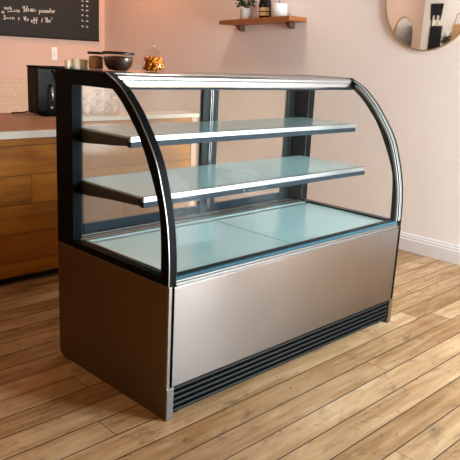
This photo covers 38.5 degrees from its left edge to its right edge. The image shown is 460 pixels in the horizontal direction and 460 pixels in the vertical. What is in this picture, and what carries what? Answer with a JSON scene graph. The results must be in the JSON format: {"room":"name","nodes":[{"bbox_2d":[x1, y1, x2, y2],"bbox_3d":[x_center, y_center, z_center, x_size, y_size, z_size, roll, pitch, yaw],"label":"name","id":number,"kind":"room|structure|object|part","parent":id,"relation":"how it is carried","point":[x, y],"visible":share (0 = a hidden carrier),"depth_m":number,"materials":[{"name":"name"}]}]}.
{"room":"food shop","nodes":[
{"label":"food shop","id":0,"kind":"room"},
{"bbox_2d":[0,0,103,110],"bbox_3d":[-3.830,-1.648,4.853,6.850,3.000,0.100,-12,21,-44],"label":"wall","id":1,"kind":"structure","parent":0,"point":[16,53],"depth_m":6.76,"materials":[{"name":"pink paint"}]},
{"bbox_2d":[0,78,27,112],"bbox_3d":[-3.950,-0.714,4.941,6.310,0.900,0.012,-12,21,-44],"label":"backsplash","id":2,"kind":"structure","parent":1,"relation":"attached to","point":[13,91],"depth_m":6.59,"materials":[{"name":"beige tile"}]},
{"bbox_2d":[0,0,99,41],"bbox_3d":[-2.264,-2.361,6.163,2.455,1.032,0.025,-12,21,-44],"label":"chalkboard","id":3,"kind":"object","parent":1,"relation":"attached to","point":[50,19],"visible":1,"depth_m":6.69,"materials":[{"name":"stone"}]},
{"bbox_3d":[-2.290,-1.868,6.293,2.455,0.010,0.025,-12,21,-44],"label":"frame","id":4,"kind":"part","parent":3,"relation":"part of","materials":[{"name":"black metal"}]},
{"bbox_2d":[51,47,56,59],"bbox_3d":[-1.815,-1.821,6.811,0.064,0.130,0.012,-12,21,-44],"label":"light switch","id":5,"kind":"object","parent":1,"relation":"attached to","point":[53,49],"visible":1,"depth_m":6.80,"materials":[{"name":"white plastic"}]},
{"bbox_2d":[0,200,459,459],"bbox_3d":[-1.300,0.621,2.810,6.950,0.100,7.400,-12,21,-44],"label":"floor","id":6,"kind":"structure","parent":0,"point":[383,390],"depth_m":2.64,"materials":[{"name":"brown wood"}]},
{"bbox_2d":[0,110,118,284],"bbox_3d":[-1.779,-0.162,3.766,3.320,0.880,0.976,-12,21,-44],"label":"counter","id":7,"kind":"object","parent":6,"relation":"on","point":[28,153],"depth_m":3.75,"materials":[{"name":"wood"}]},
{"bbox_2d":[11,65,71,116],"bbox_3d":[-1.256,-0.951,4.496,0.401,0.326,0.252,-12,21,-44],"label":"coffee machine","id":8,"kind":"object","parent":7,"relation":"on","point":[40,79],"visible":0.55,"depth_m":4.46,"materials":[{"name":"black plastic"}]},
{"bbox_2d":[39,111,55,116],"bbox_3d":[-1.174,-0.799,4.517,0.240,0.030,0.100,-12,21,-44],"label":"drip tray","id":9,"kind":"object","parent":8,"relation":"on","point":[42,113],"depth_m":4.43,"materials":[{"name":"black plastic"}]},
{"bbox_2d":[26,65,71,68],"bbox_3d":[-1.233,-1.119,4.521,0.284,0.011,0.145,-12,21,-44],"label":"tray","id":10,"kind":"object","parent":8,"relation":"on","point":[28,66],"depth_m":4.44,"materials":[{"name":"black plastic"}]},
{"bbox_3d":[-1.212,-0.921,4.481,0.020,0.133,0.040,-8,18,-35],"label":"lever","id":11,"kind":"part","parent":8,"relation":"part of","materials":[{"name":"metal"}]},
{"bbox_2d":[0,110,118,131],"bbox_3d":[-1.762,-0.569,3.663,3.320,0.038,0.966,-12,21,-44],"label":"countertop","id":12,"kind":"structure","parent":7,"relation":"on","point":[26,121],"depth_m":4.04,"materials":[{"name":"beige stone"}]},
{"bbox_2d":[82,111,199,233],"bbox_3d":[-0.637,-0.288,4.343,0.948,0.945,0.206,-12,21,-44],"label":"counter","id":13,"kind":"object","parent":6,"relation":"on","point":[98,159],"depth_m":4.15,"materials":[{"name":"pink paint"}]},
{"bbox_2d":[82,97,90,113],"bbox_3d":[-0.868,-0.750,3.955,0.074,0.120,0.088,10,16,24],"label":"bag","id":14,"kind":"object","parent":13,"relation":"on","point":[86,105],"visible":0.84,"depth_m":3.94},
{"bbox_2d":[92,93,103,113],"bbox_3d":[-0.806,-0.779,4.018,0.104,0.150,0.084,-12,21,-44],"label":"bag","id":15,"kind":"object","parent":13,"relation":"on","point":[100,103],"visible":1,"depth_m":4.01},
{"bbox_2d":[105,96,117,113],"bbox_3d":[-0.731,-0.782,4.090,0.100,0.128,0.083,-4,16,-25],"label":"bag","id":16,"kind":"object","parent":13,"relation":"on","point":[113,106],"visible":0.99,"depth_m":4.08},
{"bbox_2d":[82,111,199,120],"bbox_3d":[-0.614,-0.733,4.226,0.948,0.024,0.206,-12,21,-44],"label":"countertop","id":17,"kind":"structure","parent":13,"relation":"on","point":[157,114],"depth_m":4.19,"materials":[{"name":"white stone"}]},
{"bbox_3d":[-0.327,-0.341,4.652,0.045,0.921,0.185,-12,21,-44],"label":"panel","id":18,"kind":"part","parent":13,"relation":"part of","materials":[{"name":"white paint"}]},
{"bbox_2d":[55,68,402,420],"bbox_3d":[0.077,-0.081,3.086,1.548,1.251,0.747,-12,21,-44],"label":"display case","id":19,"kind":"object","parent":6,"relation":"on","point":[172,313],"visible":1,"depth_m":2.77,"materials":[{"name":"metal"}]},
{"bbox_2d":[64,60,69,68],"bbox_3d":[-0.648,-0.659,2.626,0.022,0.034,0.022,-12,21,-44],"label":"cup","id":20,"kind":"object","parent":19,"relation":"on","point":[67,62],"visible":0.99,"depth_m":2.62,"materials":[{"name":"white ceramic"}]},
{"bbox_2d":[71,59,78,68],"bbox_3d":[-0.623,-0.667,2.650,0.030,0.040,0.030,-12,21,-44],"label":"cup","id":21,"kind":"object","parent":19,"relation":"on","point":[74,62],"visible":0.93,"depth_m":2.64,"materials":[{"name":"white ceramic"}]},
{"bbox_2d":[79,59,87,68],"bbox_3d":[-0.594,-0.673,2.678,0.034,0.039,0.034,-12,21,-44],"label":"cup","id":22,"kind":"object","parent":19,"relation":"on","point":[83,62],"visible":0.96,"depth_m":2.67,"materials":[{"name":"white ceramic"}]},
{"bbox_2d":[87,51,103,68],"bbox_3d":[-0.547,-0.691,2.691,0.069,0.072,0.069,-12,21,-44],"label":"canister","id":23,"kind":"object","parent":19,"relation":"on","point":[95,62],"visible":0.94,"depth_m":2.67,"materials":[{"name":"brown glass"}]},
{"bbox_3d":[-0.546,-0.721,2.683,0.069,0.010,0.069,-12,21,-44],"label":"lid","id":24,"kind":"part","parent":23,"relation":"part of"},
{"bbox_3d":[-0.484,0.378,2.652,0.018,0.526,0.741,-12,21,-44],"label":"panel","id":25,"kind":"part","parent":19,"relation":"part of","materials":[{"name":"metal"}]},
{"bbox_3d":[-0.448,-0.226,2.499,0.034,0.722,0.741,-12,21,-44],"label":"frame","id":26,"kind":"part","parent":19,"relation":"part of","materials":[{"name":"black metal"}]},
{"bbox_2d":[102,51,134,70],"bbox_3d":[-0.450,-0.680,2.656,0.130,0.078,0.130,-12,21,-44],"label":"glass bowl","id":27,"kind":"object","parent":19,"relation":"on","point":[114,63],"visible":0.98,"depth_m":2.61,"materials":[{"name":"brown glass"}]},
{"bbox_3d":[-0.448,-0.712,2.648,0.130,0.012,0.130,-12,21,-44],"label":"lid","id":28,"kind":"part","parent":27,"relation":"part of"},
{"bbox_3d":[-0.405,-0.055,3.118,0.675,0.042,0.018,-12,21,-44],"label":"door rail","id":29,"kind":"part","parent":19,"relation":"part of","materials":[{"name":"blue metal"}]},
{"bbox_2d":[143,56,163,71],"bbox_3d":[-0.324,-0.729,2.786,0.102,0.118,0.102,-12,21,-44],"label":"jar","id":30,"kind":"object","parent":19,"relation":"on","point":[154,63],"visible":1,"depth_m":2.77,"materials":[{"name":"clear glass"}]},
{"bbox_3d":[-0.244,-0.430,2.807,0.704,0.008,0.353,-12,21,-44],"label":"shelf glass","id":31,"kind":"part","parent":19,"relation":"part of","materials":[{"name":"teal glass"}]},
{"bbox_3d":[-0.230,0.648,2.459,0.032,0.129,0.018,-12,21,-44],"label":"corner post","id":32,"kind":"part","parent":19,"relation":"part of","materials":[{"name":"metal"}]},
{"bbox_3d":[-0.225,-0.214,2.833,0.704,0.008,0.436,-12,21,-44],"label":"shelf glass","id":33,"kind":"part","parent":19,"relation":"part of","materials":[{"name":"teal glass"}]},
{"bbox_3d":[-0.147,0.065,2.807,0.711,0.008,0.510,-12,21,-44],"label":"deck plate","id":34,"kind":"part","parent":19,"relation":"part of","materials":[{"name":"clear glass"}]},
{"bbox_3d":[-0.032,-0.720,3.063,1.478,0.010,0.349,-12,21,-44],"label":"panel","id":35,"kind":"part","parent":19,"relation":"part of","materials":[{"name":"metal"}]},
{"bbox_3d":[0.137,-0.442,2.948,1.446,0.020,0.020,-12,21,-44],"label":"rail","id":36,"kind":"part","parent":19,"relation":"part of","materials":[{"name":"metal"}]},
{"bbox_3d":[0.100,-0.159,3.611,0.534,0.042,0.018,-12,21,-44],"label":"door rail","id":37,"kind":"part","parent":19,"relation":"part of","materials":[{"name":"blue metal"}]},
{"bbox_3d":[0.185,-0.217,2.946,1.446,0.020,0.020,-12,21,-44],"label":"rail","id":38,"kind":"part","parent":19,"relation":"part of","materials":[{"name":"metal"}]},
{"bbox_3d":[0.268,-0.535,3.306,0.734,0.008,0.353,-12,21,-44],"label":"shelf glass","id":39,"kind":"part","parent":19,"relation":"part of","materials":[{"name":"teal glass"}]},
{"bbox_2d":[173,300,388,411],"bbox_3d":[0.300,0.529,2.987,1.483,0.117,0.034,-12,21,-44],"label":"grille","id":40,"kind":"object","parent":19,"relation":"attached to","point":[187,391],"depth_m":2.85,"materials":[{"name":"metal"}]},
{"bbox_3d":[0.287,-0.320,3.333,0.734,0.008,0.436,-12,21,-44],"label":"shelf glass","id":41,"kind":"part","parent":19,"relation":"part of","materials":[{"name":"teal glass"}]},
{"bbox_3d":[0.319,0.284,2.916,1.500,0.391,0.017,-12,21,-44],"label":"panel","id":42,"kind":"part","parent":19,"relation":"part of","materials":[{"name":"metal"}]},
{"bbox_3d":[0.320,0.086,2.872,1.478,0.011,0.037,-12,21,-44],"label":"sill","id":43,"kind":"part","parent":19,"relation":"part of","materials":[{"name":"metal"}]},
{"bbox_3d":[0.371,-0.041,3.313,0.737,0.008,0.510,-12,21,-44],"label":"deck plate","id":44,"kind":"part","parent":19,"relation":"part of","materials":[{"name":"clear glass"}]},
{"bbox_3d":[0.623,-0.446,3.543,0.034,0.722,0.741,-12,21,-44],"label":"frame","id":45,"kind":"part","parent":19,"relation":"part of","materials":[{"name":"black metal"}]},
{"bbox_3d":[0.843,0.428,3.505,0.030,0.129,0.018,-12,21,-44],"label":"corner post","id":46,"kind":"part","parent":19,"relation":"part of","materials":[{"name":"metal"}]},
{"bbox_2d":[104,0,459,245],"bbox_3d":[1.202,-1.374,4.783,0.100,3.000,7.400,-12,21,-44],"label":"wall","id":47,"kind":"structure","parent":0,"point":[417,92],"depth_m":5.16,"materials":[{"name":"pink paint"}]},
{"bbox_2d":[219,16,306,31],"bbox_3d":[0.257,-1.703,5.451,0.217,0.114,0.782,-12,21,-44],"label":"wall shelf","id":48,"kind":"object","parent":47,"relation":"attached to","point":[290,21],"visible":1,"depth_m":5.35,"materials":[{"name":"brown wood"}]},
{"bbox_2d":[235,0,256,18],"bbox_3d":[0.135,-1.892,5.530,0.199,0.255,0.192,-4,16,-25],"label":"potted plant","id":49,"kind":"object","parent":48,"relation":"on","point":[245,13],"visible":0.9,"depth_m":5.51,"materials":[{"name":"green plant"}]},
{"bbox_3d":[0.137,-1.816,5.550,0.111,0.094,0.111,-12,18,-44],"label":"pot","id":50,"kind":"part","parent":49,"relation":"part of","materials":[{"name":"white ceramic"}]},
{"bbox_2d":[259,0,270,17],"bbox_3d":[0.291,-1.869,5.380,0.105,0.282,0.108,-1,15,-14],"label":"bottle","id":51,"kind":"object","parent":48,"relation":"on","point":[264,5],"visible":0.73,"depth_m":5.36,"materials":[{"name":"black glass"}]},
{"bbox_2d":[271,0,287,16],"bbox_3d":[0.397,-1.772,5.292,0.130,0.137,0.134,-10,19,-40],"label":"candle","id":52,"kind":"object","parent":48,"relation":"on","point":[277,9],"visible":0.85,"depth_m":5.24,"materials":[{"name":"white wax"}]},
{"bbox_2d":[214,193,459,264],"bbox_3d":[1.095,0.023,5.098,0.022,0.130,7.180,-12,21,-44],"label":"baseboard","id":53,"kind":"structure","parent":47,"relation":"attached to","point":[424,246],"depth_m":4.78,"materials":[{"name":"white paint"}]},
{"bbox_2d":[385,0,459,50],"bbox_3d":[1.357,-1.570,4.493,0.021,0.676,0.676,-12,21,-44],"label":"round mirror","id":54,"kind":"object","parent":47,"relation":"attached to","point":[419,25],"visible":1,"depth_m":4.54,"materials":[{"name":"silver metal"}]}
]}

